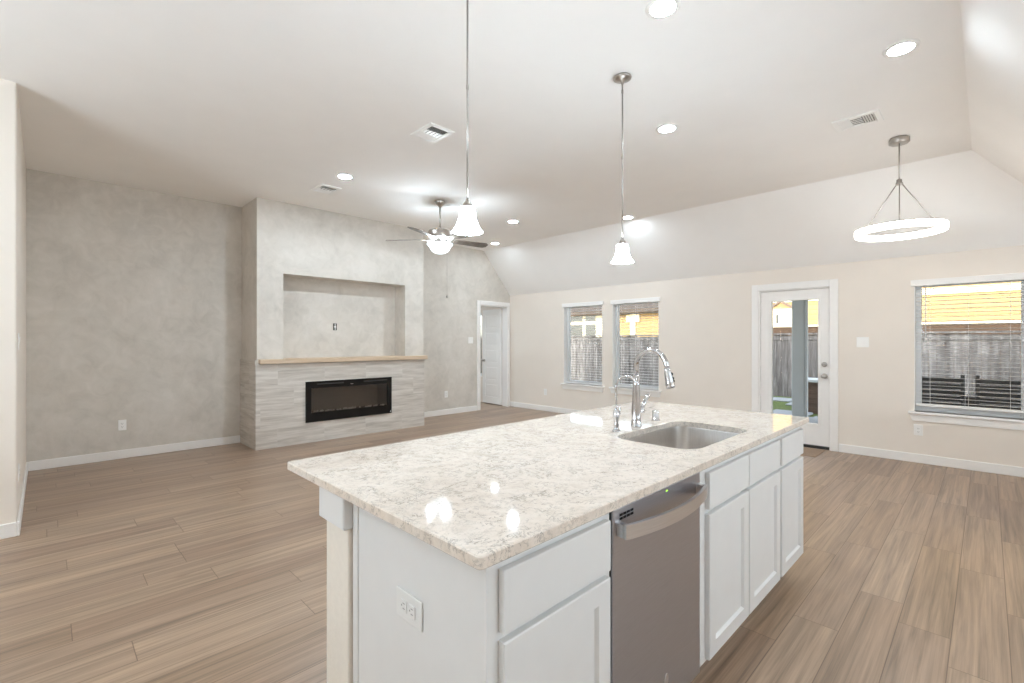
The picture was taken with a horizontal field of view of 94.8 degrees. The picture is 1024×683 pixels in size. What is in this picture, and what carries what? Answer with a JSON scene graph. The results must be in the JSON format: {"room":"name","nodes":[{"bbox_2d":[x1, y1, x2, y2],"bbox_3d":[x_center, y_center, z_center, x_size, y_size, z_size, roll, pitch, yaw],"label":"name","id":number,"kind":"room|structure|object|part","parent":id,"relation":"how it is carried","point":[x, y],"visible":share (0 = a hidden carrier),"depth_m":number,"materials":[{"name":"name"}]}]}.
{"room":"open-plan kitchen","nodes":[
{"label":"open-plan kitchen","id":0,"kind":"room"},
{"bbox_2d":[0,78,25,524],"bbox_3d":[-5.410,-0.240,3.085,3.060,3.200,2.440,0,0,-45],"label":"wall","id":1,"kind":"structure","parent":0,"point":[12,156],"depth_m":3.28,"materials":[{"name":"white paint"}]},
{"bbox_2d":[26,169,509,461],"bbox_3d":[-2.684,-0.240,7.408,7.300,3.200,0.140,0,0,-45],"label":"wall","id":2,"kind":"structure","parent":0,"point":[134,295],"depth_m":5.63,"materials":[{"name":"grey paint"}]},
{"bbox_2d":[118,420,125,430],"bbox_3d":[-4.529,0.972,5.473,0.075,0.122,0.009,0,0,-45],"label":"wall outlet","id":3,"kind":"object","parent":2,"relation":"attached to","point":[121,423],"visible":1,"depth_m":5.47,"materials":[{"name":"white plastic"}]},
{"bbox_2d":[0,406,476,539],"bbox_3d":[-3.162,1.310,5.205,9.240,0.100,2.315,0,0,-45],"label":"baseboard","id":4,"kind":"structure","parent":2,"relation":"attached to","point":[128,453],"depth_m":5.41,"materials":[{"name":"white paint"}]},
{"bbox_2d":[468,337,472,342],"bbox_3d":[-0.803,-0.025,9.165,0.120,0.122,0.012,0,0,-45],"label":"light switch","id":5,"kind":"object","parent":2,"relation":"attached to","point":[470,339],"visible":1,"depth_m":9.16,"materials":[{"name":"white plastic"}]},
{"bbox_2d":[242,197,422,364],"bbox_3d":[-2.542,-0.235,6.999,2.475,3.190,0.640,0,0,-45],"label":"wall","id":6,"kind":"structure","parent":0,"point":[306,270],"depth_m":6.67,"materials":[{"name":"grey paint"}]},
{"bbox_2d":[240,359,423,450],"bbox_3d":[-2.541,0.797,6.986,2.499,1.125,0.660,0,0,-45],"label":"fireplace surround","id":7,"kind":"object","parent":6,"relation":"attached to","point":[272,396],"visible":1,"depth_m":6.31,"materials":[{"name":"tile"}]},
{"bbox_2d":[305,377,391,422],"bbox_3d":[-2.412,0.814,6.859,1.288,0.548,0.337,0,0,-45],"label":"electric fireplace","id":8,"kind":"object","parent":7,"relation":"in","point":[347,398],"visible":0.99,"depth_m":6.89,"materials":[{"name":"black glass"}]},
{"bbox_2d":[311,404,383,412],"bbox_3d":[-2.372,0.985,6.816,1.166,0.036,0.140,0,0,-45],"label":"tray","id":9,"kind":"object","parent":8,"relation":"on","point":[378,407],"depth_m":6.88,"materials":[{"name":"black metal"}]},
{"bbox_2d":[259,355,427,363],"bbox_3d":[-2.379,0.258,6.876,2.495,0.063,0.365,0,0,-45],"label":"mantel shelf","id":10,"kind":"object","parent":6,"relation":"attached to","point":[353,358],"visible":0.98,"depth_m":6.63,"materials":[{"name":"brown wood"}]},
{"bbox_2d":[327,521,352,682],"bbox_3d":[0.318,0.974,2.408,2.498,0.772,0.162,0,0,-45],"label":"wall","id":11,"kind":"structure","parent":0,"point":[339,542],"depth_m":1.51,"materials":[{"name":"paint"}]},
{"bbox_2d":[319,486,352,530],"bbox_3d":[0.312,0.532,2.412,2.530,0.111,0.183,0,0,-45],"label":"trim","id":12,"kind":"structure","parent":11,"relation":"on","point":[336,510],"depth_m":1.50,"materials":[{"name":"white paint"}]},
{"bbox_2d":[0,0,1023,295],"bbox_3d":[-0.319,-1.402,3.049,10.240,1.056,9.580,0,0,-45],"label":"ceiling","id":13,"kind":"structure","parent":0,"point":[228,102],"depth_m":3.72,"materials":[{"name":"paint"}]},
{"bbox_2d":[310,183,341,194],"bbox_3d":[-2.207,-1.804,5.585,0.250,0.012,0.315,0,0,-45],"label":"ceiling vent","id":14,"kind":"object","parent":13,"relation":"in","point":[321,188],"visible":1,"depth_m":5.57,"materials":[{"name":"white plastic"}]},
{"bbox_2d":[336,173,353,178],"bbox_3d":[-1.830,-1.805,5.160,0.184,0.009,0.184,0,0,-45],"label":"recessed light","id":15,"kind":"object","parent":13,"relation":"in","point":[340,175],"visible":1,"depth_m":5.14,"materials":[{"name":"white plastic"}]},
{"bbox_2d":[410,122,454,143],"bbox_3d":[-0.690,-1.804,4.083,0.250,0.012,0.315,0,0,-45],"label":"ceiling vent","id":16,"kind":"object","parent":13,"relation":"in","point":[431,132],"visible":1,"depth_m":4.07,"materials":[{"name":"white plastic"}]},
{"bbox_2d":[386,200,487,297],"bbox_3d":[-0.889,-1.183,6.069,1.344,1.254,1.329,0,0,-45],"label":"ceiling fan","id":17,"kind":"object","parent":13,"relation":"hanging from","point":[440,236],"visible":0.99,"depth_m":5.99,"materials":[{"name":"silver metal"}]},
{"bbox_3d":[-1.086,-1.313,5.654,0.134,0.040,0.495,0,0,20],"label":"blade","id":18,"kind":"part","parent":17,"relation":"part of","materials":[{"name":"wood"}]},
{"bbox_3d":[-0.929,-1.194,6.078,0.336,0.128,0.336,0,0,-45],"label":"lamp shade","id":19,"kind":"part","parent":17,"relation":"part of","materials":[{"name":"white glass"}]},
{"bbox_3d":[-0.574,-1.313,5.798,0.495,0.040,0.134,0,0,38],"label":"blade","id":20,"kind":"part","parent":17,"relation":"part of","materials":[{"name":"wood"}]},
{"bbox_3d":[-0.552,-1.313,6.329,0.495,0.040,0.134,0,0,-34],"label":"blade","id":21,"kind":"part","parent":17,"relation":"part of","materials":[{"name":"brown wood"}]},
{"bbox_2d":[452,0,482,235],"bbox_3d":[-0.221,-1.176,2.333,0.154,1.268,0.154,0,0,-45],"label":"pendant light","id":22,"kind":"object","parent":13,"relation":"hanging from","point":[467,224],"visible":1,"depth_m":2.33,"materials":[{"name":"white glass"}]},
{"bbox_3d":[-0.221,-1.232,2.333,0.014,1.060,0.014,0,0,-45],"label":"rod","id":23,"kind":"part","parent":22,"relation":"part of","materials":[{"name":"silver metal"}]},
{"bbox_3d":[-0.221,-0.602,2.333,0.154,0.120,0.154,0,0,-45],"label":"lamp shade","id":24,"kind":"part","parent":22,"relation":"part of","materials":[{"name":"white glass"}]},
{"bbox_2d":[507,220,518,222],"bbox_3d":[0.015,-1.805,7.093,0.184,0.009,0.184,0,0,-45],"label":"recessed light","id":25,"kind":"object","parent":13,"relation":"in","point":[508,221],"visible":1,"depth_m":7.07,"materials":[{"name":"white plastic"}]},
{"bbox_2d":[611,72,633,263],"bbox_3d":[0.755,-1.176,3.223,0.154,1.268,0.154,0,0,-45],"label":"pendant light","id":26,"kind":"object","parent":13,"relation":"hanging from","point":[622,256],"visible":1,"depth_m":3.21,"materials":[{"name":"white glass"}]},
{"bbox_3d":[0.755,-1.232,3.223,0.014,1.060,0.014,0,0,-45],"label":"rod","id":27,"kind":"part","parent":26,"relation":"part of","materials":[{"name":"silver metal"}]},
{"bbox_3d":[0.755,-0.602,3.223,0.154,0.120,0.154,0,0,-45],"label":"lamp shade","id":28,"kind":"part","parent":26,"relation":"part of","materials":[{"name":"white glass"}]},
{"bbox_2d":[623,216,633,218],"bbox_3d":[1.690,-1.805,6.864,0.184,0.009,0.184,0,0,-45],"label":"recessed light","id":29,"kind":"object","parent":13,"relation":"in","point":[624,217],"visible":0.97,"depth_m":6.84,"materials":[{"name":"white plastic"}]},
{"bbox_2d":[645,0,680,18],"bbox_3d":[0.818,-1.805,2.551,0.184,0.009,0.184,0,0,-45],"label":"recessed light","id":30,"kind":"object","parent":13,"relation":"in","point":[656,9],"visible":1,"depth_m":2.55,"materials":[{"name":"white plastic"}]},
{"bbox_2d":[656,123,677,132],"bbox_3d":[1.316,-1.805,3.999,0.184,0.009,0.184,0,0,-45],"label":"recessed light","id":31,"kind":"object","parent":13,"relation":"in","point":[670,127],"visible":1,"depth_m":3.98,"materials":[{"name":"white plastic"}]},
{"bbox_2d":[831,109,883,131],"bbox_3d":[2.829,-1.804,3.858,0.250,0.012,0.315,0,0,-45],"label":"ceiling vent","id":32,"kind":"object","parent":13,"relation":"in","point":[873,116],"visible":1,"depth_m":3.85,"materials":[{"name":"white plastic"}]},
{"bbox_2d":[854,135,948,241],"bbox_3d":[3.447,-1.383,4.193,0.646,0.853,0.646,0,0,-45],"label":"ring chandelier","id":33,"kind":"object","parent":13,"relation":"hanging from","point":[941,224],"visible":1,"depth_m":4.17,"materials":[{"name":"silver metal"}]},
{"bbox_3d":[3.389,-1.213,4.347,0.010,0.390,0.298,0,0,-21],"label":"rod","id":34,"kind":"part","parent":33,"relation":"part of","materials":[{"name":"silver metal"}]},
{"bbox_3d":[3.447,-1.600,4.193,0.011,0.320,0.012,0,0,-45],"label":"stem","id":35,"kind":"part","parent":33,"relation":"part of","materials":[{"name":"silver metal"}]},
{"bbox_3d":[3.343,-1.213,4.065,0.010,0.390,0.298,0,0,39],"label":"rod","id":36,"kind":"part","parent":33,"relation":"part of","materials":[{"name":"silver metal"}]},
{"bbox_3d":[3.610,-1.213,4.166,0.298,0.390,0.010,0,0,9],"label":"rod","id":37,"kind":"part","parent":33,"relation":"part of","materials":[{"name":"silver metal"}]},
{"bbox_2d":[882,39,920,57],"bbox_3d":[2.401,-1.805,2.907,0.184,0.009,0.184,0,0,-45],"label":"recessed light","id":38,"kind":"object","parent":13,"relation":"in","point":[900,48],"visible":1,"depth_m":2.90,"materials":[{"name":"white plastic"}]},
{"bbox_2d":[0,402,1023,682],"bbox_3d":[-1.883,1.420,4.611,10.420,0.120,14.000,0,0,-45],"label":"floor","id":39,"kind":"structure","parent":0,"point":[207,564],"depth_m":2.73,"materials":[{"name":"brown wood"}]},
{"bbox_2d":[353,504,610,682],"bbox_3d":[-0.102,0.918,1.415,0.476,0.883,0.648,0,0,-45],"label":"base cabinet","id":40,"kind":"object","parent":39,"relation":"on","point":[541,613],"visible":0.77,"depth_m":1.20,"materials":[{"name":"white paint"}]},
{"bbox_2d":[397,585,422,631],"bbox_3d":[-0.274,0.708,1.249,0.009,0.078,0.122,0,0,-45],"label":"wall outlet","id":41,"kind":"object","parent":40,"relation":"attached to","point":[409,607],"visible":1,"depth_m":1.24,"materials":[{"name":"white plastic"}]},
{"bbox_2d":[401,598,406,613],"bbox_3d":[-0.289,0.708,1.262,0.003,0.033,0.028,0,0,-45],"label":"receptacle","id":42,"kind":"object","parent":41,"relation":"attached to","point":[403,600],"depth_m":1.26,"materials":[{"name":"white plastic"}]},
{"bbox_2d":[409,604,414,619],"bbox_3d":[-0.262,0.708,1.234,0.003,0.033,0.028,0,0,-45],"label":"receptacle","id":43,"kind":"object","parent":41,"relation":"attached to","point":[411,606],"depth_m":1.23,"materials":[{"name":"white plastic"}]},
{"bbox_3d":[0.125,0.951,1.197,0.421,0.562,0.020,0,0,-45],"label":"door","id":44,"kind":"part","parent":40,"relation":"part of","materials":[{"name":"white paint"}]},
{"bbox_3d":[0.125,0.580,1.197,0.421,0.143,0.020,0,0,-45],"label":"drawer","id":45,"kind":"part","parent":40,"relation":"part of","materials":[{"name":"white paint"}]},
{"bbox_2d":[609,472,706,682],"bbox_3d":[0.312,0.924,1.768,0.599,0.872,0.688,0,0,-45],"label":"dishwasher","id":46,"kind":"object","parent":39,"relation":"on","point":[654,574],"visible":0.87,"depth_m":1.54,"materials":[{"name":"silver metal"}]},
{"bbox_3d":[0.530,0.552,1.552,0.558,0.042,0.072,0,0,-45],"label":"handle","id":47,"kind":"part","parent":46,"relation":"part of","materials":[{"name":"silver metal"}]},
{"bbox_2d":[700,437,779,666],"bbox_3d":[0.835,0.918,2.343,0.946,0.883,0.648,0,0,-45],"label":"base cabinet","id":48,"kind":"object","parent":39,"relation":"on","point":[740,511],"visible":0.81,"depth_m":2.03,"materials":[{"name":"white paint"}]},
{"bbox_2d":[287,401,808,569],"bbox_3d":[0.457,0.461,2.264,2.563,0.030,1.099,0,0,-45],"label":"countertop","id":49,"kind":"structure","parent":48,"relation":"on","point":[485,497],"depth_m":1.60,"materials":[{"name":"stone"}]},
{"bbox_2d":[612,375,637,431],"bbox_3d":[0.559,0.305,2.309,0.059,0.282,0.143,0,0,-45],"label":"tap","id":50,"kind":"object","parent":49,"relation":"on","point":[616,413],"visible":1,"depth_m":2.33,"materials":[{"name":"silver metal"}]},
{"bbox_2d":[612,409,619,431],"bbox_3d":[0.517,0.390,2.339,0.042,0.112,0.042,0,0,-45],"label":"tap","id":51,"kind":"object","parent":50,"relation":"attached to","point":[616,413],"depth_m":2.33,"materials":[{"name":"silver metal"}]},
{"bbox_3d":[0.558,0.255,2.297,0.010,0.182,0.128,0,0,-45],"label":"spout","id":52,"kind":"part","parent":50,"relation":"part of","materials":[{"name":"silver metal"}]},
{"bbox_2d":[631,348,674,426],"bbox_3d":[0.753,0.239,2.446,0.150,0.414,0.242,0,0,-45],"label":"kitchen faucet","id":53,"kind":"object","parent":49,"relation":"on","point":[638,409],"visible":0.99,"depth_m":2.46,"materials":[{"name":"silver metal"}]},
{"bbox_2d":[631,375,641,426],"bbox_3d":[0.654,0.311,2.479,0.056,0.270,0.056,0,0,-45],"label":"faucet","id":54,"kind":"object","parent":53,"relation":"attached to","point":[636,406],"depth_m":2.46,"materials":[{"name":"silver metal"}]},
{"bbox_3d":[0.705,0.333,2.527,0.104,0.111,0.043,0,0,-45],"label":"lever handle","id":55,"kind":"part","parent":53,"relation":"part of","materials":[{"name":"silver metal"}]},
{"bbox_3d":[0.714,0.105,2.418,0.027,0.146,0.199,0,0,-45],"label":"spout","id":56,"kind":"part","parent":53,"relation":"part of","materials":[{"name":"silver metal"}]},
{"bbox_2d":[651,410,659,420],"bbox_3d":[0.812,0.417,2.661,0.048,0.057,0.048,0,0,-45],"label":"air gap cap","id":57,"kind":"object","parent":49,"relation":"on","point":[655,413],"visible":1,"depth_m":2.64,"materials":[{"name":"silver metal"}]},
{"bbox_2d":[624,426,738,448],"bbox_3d":[0.839,0.584,2.298,0.728,0.215,0.442,0,0,-45],"label":"sink","id":58,"kind":"object","parent":49,"relation":"in","point":[680,437],"visible":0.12,"depth_m":2.58,"materials":[{"name":"silver metal"}]},
{"bbox_3d":[0.906,0.580,1.971,0.423,0.143,0.020,0,0,-45],"label":"drawer","id":59,"kind":"part","parent":48,"relation":"part of","materials":[{"name":"white paint"}]},
{"bbox_3d":[0.906,0.951,1.971,0.423,0.562,0.020,0,0,-45],"label":"door","id":60,"kind":"part","parent":48,"relation":"part of","materials":[{"name":"white paint"}]},
{"bbox_3d":[1.223,0.951,2.285,0.445,0.562,0.020,0,0,-45],"label":"door","id":61,"kind":"part","parent":48,"relation":"part of","materials":[{"name":"white paint"}]},
{"bbox_3d":[1.223,0.580,2.285,0.445,0.143,0.020,0,0,-45],"label":"drawer","id":62,"kind":"part","parent":48,"relation":"part of","materials":[{"name":"white paint"}]},
{"bbox_2d":[777,427,802,576],"bbox_3d":[1.326,0.918,2.830,0.432,0.883,0.648,0,0,-45],"label":"base cabinet","id":63,"kind":"object","parent":39,"relation":"on","point":[791,442],"visible":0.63,"depth_m":2.59,"materials":[{"name":"white paint"}]},
{"bbox_3d":[1.547,0.580,2.606,0.403,0.143,0.020,0,0,-45],"label":"drawer","id":64,"kind":"part","parent":63,"relation":"part of","materials":[{"name":"white paint"}]},
{"bbox_2d":[801,447,824,456],"bbox_3d":[3.471,1.355,5.959,0.480,0.010,0.745,0,0,-45],"label":"door mat","id":65,"kind":"object","parent":39,"relation":"on","point":[812,452],"visible":0.42,"depth_m":5.76,"materials":[{"name":"beige fabric"}]},
{"bbox_2d":[481,245,1023,466],"bbox_3d":[1.760,0.050,8.223,0.160,2.620,13.800,0,0,-45],"label":"wall","id":66,"kind":"structure","parent":0,"point":[705,323],"depth_m":6.35,"materials":[{"name":"white paint"}]},
{"bbox_2d":[481,313,481,375],"bbox_3d":[-0.955,0.070,10.953,0.143,1.430,0.960,0,0,-45],"label":"window","id":67,"kind":"structure","parent":66,"relation":"in","point":[481,313],"depth_m":10.76,"materials":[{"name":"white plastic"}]},
{"bbox_2d":[477,300,509,410],"bbox_3d":[-0.653,0.275,9.880,0.904,2.170,0.828,0,0,-45],"label":"door","id":68,"kind":"structure","parent":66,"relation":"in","point":[496,322],"depth_m":9.98,"materials":[{"name":"white paint"}]},
{"bbox_2d":[560,301,604,391],"bbox_3d":[1.318,0.090,8.627,0.190,1.600,0.965,0,0,-45],"label":"window","id":69,"kind":"structure","parent":66,"relation":"in","point":[567,330],"depth_m":8.88,"materials":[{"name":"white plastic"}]},
{"bbox_3d":[1.274,-0.675,8.583,0.021,0.070,0.925,0,0,-45],"label":"head trim","id":70,"kind":"part","parent":69,"relation":"part of","materials":[{"name":"white paint"}]},
{"bbox_2d":[565,305,601,385],"bbox_3d":[1.312,0.049,8.620,0.081,1.462,0.843,0,0,-45],"label":"window blind","id":71,"kind":"object","parent":69,"relation":"attached to","point":[596,305],"visible":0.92,"depth_m":8.62,"materials":[{"name":"white plastic"}]},
{"bbox_3d":[1.320,0.766,8.628,0.052,0.028,0.843,0,0,-45],"label":"rail","id":72,"kind":"part","parent":71,"relation":"part of","materials":[{"name":"white plastic"}]},
{"bbox_3d":[1.368,0.048,8.676,0.050,1.475,0.865,0,0,-45],"label":"frame","id":73,"kind":"part","parent":69,"relation":"part of","materials":[{"name":"white plastic"}]},
{"bbox_2d":[609,297,661,396],"bbox_3d":[2.075,0.090,7.863,0.190,1.600,0.965,0,0,-45],"label":"window","id":74,"kind":"structure","parent":66,"relation":"in","point":[616,344],"depth_m":8.10,"materials":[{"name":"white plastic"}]},
{"bbox_3d":[2.031,-0.675,7.820,0.021,0.070,0.925,0,0,-45],"label":"head trim","id":75,"kind":"part","parent":74,"relation":"part of","materials":[{"name":"white paint"}]},
{"bbox_2d":[614,301,658,389],"bbox_3d":[2.069,0.049,7.857,0.081,1.462,0.843,0,0,-45],"label":"window blind","id":76,"kind":"object","parent":74,"relation":"attached to","point":[635,305],"visible":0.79,"depth_m":7.89,"materials":[{"name":"white plastic"}]},
{"bbox_3d":[2.076,0.055,7.865,0.057,1.394,0.609,0,0,-45],"label":"ladder cord","id":77,"kind":"part","parent":76,"relation":"part of","materials":[{"name":"white fabric"}]},
{"bbox_3d":[2.076,0.766,7.865,0.052,0.028,0.843,0,0,-45],"label":"rail","id":78,"kind":"part","parent":76,"relation":"part of","materials":[{"name":"white plastic"}]},
{"bbox_3d":[2.125,0.048,7.912,0.050,1.475,0.865,0,0,-45],"label":"frame","id":79,"kind":"part","parent":74,"relation":"part of","materials":[{"name":"white plastic"}]},
{"bbox_2d":[510,401,1023,476],"bbox_3d":[3.259,1.310,6.587,0.015,0.100,9.365,0,0,-45],"label":"baseboard","id":80,"kind":"structure","parent":66,"relation":"attached to","point":[1016,471],"depth_m":5.27,"materials":[{"name":"white paint"}]},
{"bbox_2d":[752,279,837,451],"bbox_3d":[3.738,0.292,6.233,0.255,2.135,1.002,0,0,-45],"label":"door","id":81,"kind":"structure","parent":66,"relation":"in","point":[823,434],"depth_m":6.04,"materials":[{"name":"white paint"}]},
{"bbox_3d":[3.702,0.256,6.179,0.009,1.644,0.593,0,0,-45],"label":"glazing frame","id":82,"kind":"part","parent":81,"relation":"part of","materials":[{"name":"white paint"}]},
{"bbox_2d":[857,337,868,346],"bbox_3d":[4.199,0.008,5.641,0.012,0.122,0.120,0,0,-45],"label":"light switch","id":83,"kind":"object","parent":66,"relation":"attached to","point":[861,341],"visible":1,"depth_m":5.64,"materials":[{"name":"white plastic"}]},
{"bbox_2d":[914,424,922,435],"bbox_3d":[4.556,0.992,5.283,0.009,0.122,0.078,0,0,-45],"label":"wall outlet","id":84,"kind":"object","parent":66,"relation":"attached to","point":[918,429],"visible":1,"depth_m":5.28,"materials":[{"name":"white plastic"}]},
{"bbox_2d":[908,272,1023,430],"bbox_3d":[4.880,0.100,5.035,0.190,1.580,0.978,0,0,-45],"label":"window","id":85,"kind":"structure","parent":66,"relation":"in","point":[936,415],"depth_m":5.06,"materials":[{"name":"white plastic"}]},
{"bbox_3d":[4.836,-0.655,4.991,0.021,0.070,0.938,0,0,-45],"label":"head trim","id":86,"kind":"part","parent":85,"relation":"part of","materials":[{"name":"white paint"}]},
{"bbox_2d":[916,280,1023,413],"bbox_3d":[4.874,0.032,5.029,0.081,1.387,0.856,0,0,-45],"label":"window blind","id":87,"kind":"object","parent":85,"relation":"attached to","point":[1010,284],"visible":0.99,"depth_m":5.01,"materials":[{"name":"white plastic"}]},
{"bbox_3d":[4.881,0.711,5.036,0.052,0.028,0.856,0,0,-45],"label":"rail","id":88,"kind":"part","parent":87,"relation":"part of","materials":[{"name":"white plastic"}]},
{"bbox_3d":[4.881,0.037,5.036,0.057,1.319,0.618,0,0,-45],"label":"ladder cord","id":89,"kind":"part","parent":87,"relation":"part of","materials":[{"name":"white fabric"}]},
{"label":"outside","id":90,"kind":"structure","parent":0,"visible":0},
{"bbox_2d":[773,396,1020,416],"bbox_3d":[18.550,1.670,28.956,52.880,0.300,75.000,0,0,-45],"label":"ground","id":91,"kind":"structure","parent":90,"point":[776,404],"depth_m":11.01,"materials":[{"name":"green plant"}]},
{"bbox_2d":[773,397,791,401],"bbox_3d":[6.911,1.498,12.204,0.600,0.045,0.684,0,0,-45],"label":"stepping stone","id":92,"kind":"object","parent":91,"relation":"on","point":[780,399],"visible":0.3,"depth_m":11.98,"materials":[{"name":"concrete"}]},
{"bbox_2d":[773,409,812,415],"bbox_3d":[5.769,1.498,9.805,0.700,0.045,0.720,0,0,-45],"label":"stepping stone","id":93,"kind":"object","parent":91,"relation":"on","point":[777,411],"visible":0.46,"depth_m":9.78,"materials":[{"name":"concrete"}]},
{"bbox_2d":[773,413,817,422],"bbox_3d":[5.974,1.460,6.205,2.978,0.120,6.400,0,0,-45],"label":"patio slab","id":94,"kind":"object","parent":91,"relation":"on","point":[811,419],"depth_m":8.46,"materials":[{"name":"concrete"}]},
{"bbox_2d":[792,300,807,416],"bbox_3d":[5.221,0.240,8.511,0.200,2.320,0.245,0,0,-45],"label":"porch post","id":95,"kind":"object","parent":94,"relation":"on","point":[799,308],"visible":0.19,"depth_m":8.43,"materials":[{"name":"grey wood"}]},
{"bbox_2d":[922,375,970,406],"bbox_3d":[5.953,0.920,6.523,0.600,0.960,0.568,0,0,-45],"label":"patio chair","id":96,"kind":"object","parent":94,"relation":"on","point":[959,388],"visible":0.35,"depth_m":6.30,"materials":[{"name":"grey plastic"}]},
{"bbox_2d":[970,375,1020,409],"bbox_3d":[6.355,0.920,6.118,0.600,0.960,0.568,0,0,-45],"label":"patio chair","id":97,"kind":"object","parent":94,"relation":"on","point":[981,386],"visible":0.56,"depth_m":5.96,"materials":[{"name":"grey plastic"}]},
{"bbox_3d":[6.021,1.080,6.156,0.040,0.640,0.040,0,0,-45],"label":"leg","id":98,"kind":"part","parent":97,"relation":"part of","materials":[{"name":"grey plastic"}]},
{"bbox_2d":[571,330,1020,406],"bbox_3d":[4.645,0.645,15.959,0.190,1.750,28.123,0,0,-45],"label":"fence","id":99,"kind":"object","parent":91,"relation":"on","point":[953,364],"visible":0.11,"depth_m":10.90,"materials":[{"name":"wood"}]},
{"bbox_3d":[4.671,-0.135,15.897,0.140,0.190,28.000,0,0,-45],"label":"cap rail","id":100,"kind":"part","parent":99,"relation":"part of","materials":[{"name":"wood"}]},
{"bbox_2d":[571,281,1020,393],"bbox_3d":[11.900,-2.860,21.658,8.600,8.760,30.000,0,0,-45],"label":"neighbor house","id":101,"kind":"structure","parent":91,"relation":"on","point":[782,311],"depth_m":14.74,"materials":[{"name":"beige"}]},
{"bbox_3d":[3.344,-1.175,24.954,0.009,0.270,0.970,0,0,-45],"label":"pane","id":102,"kind":"part","parent":101,"relation":"part of","materials":[{"name":"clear glass"}]},
{"bbox_3d":[3.344,-0.535,24.954,0.009,0.690,0.970,0,0,-45],"label":"pane","id":103,"kind":"part","parent":101,"relation":"part of","materials":[{"name":"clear glass"}]},
{"bbox_3d":[4.043,-1.175,24.249,0.009,0.270,0.655,0,0,-45],"label":"pane","id":104,"kind":"part","parent":101,"relation":"part of","materials":[{"name":"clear glass"}]},
{"bbox_3d":[4.043,-0.535,24.249,0.009,0.690,0.655,0,0,-45],"label":"pane","id":105,"kind":"part","parent":101,"relation":"part of","materials":[{"name":"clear glass"}]},
{"bbox_3d":[4.515,0.095,23.791,0.075,2.850,0.530,0,0,-45],"label":"corner trim","id":106,"kind":"part","parent":101,"relation":"part of","materials":[{"name":"white wood"}]},
{"bbox_3d":[5.786,0.095,22.495,0.095,2.850,0.700,0,0,-45],"label":"corner trim","id":107,"kind":"part","parent":101,"relation":"part of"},
{"bbox_3d":[10.259,-1.380,17.988,0.080,0.420,1.000,0,0,-45],"label":"gable trim","id":108,"kind":"part","parent":101,"relation":"part of","materials":[{"name":"brown wood"}]},
{"bbox_3d":[13.721,-1.117,14.450,0.155,1.145,17.200,0,0,-45],"label":"band trim","id":109,"kind":"part","parent":101,"relation":"part of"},
{"bbox_2d":[808,378,817,413],"bbox_3d":[6.460,1.160,10.137,0.630,0.720,0.540,0,0,-45],"label":"planter box","id":110,"kind":"object","parent":91,"relation":"on","point":[812,382],"visible":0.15,"depth_m":9.90,"materials":[{"name":"brown wood"}]},
{"bbox_3d":[6.460,0.830,10.137,0.630,0.060,0.540,0,0,-45],"label":"box lid","id":111,"kind":"part","parent":110,"relation":"part of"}
]}

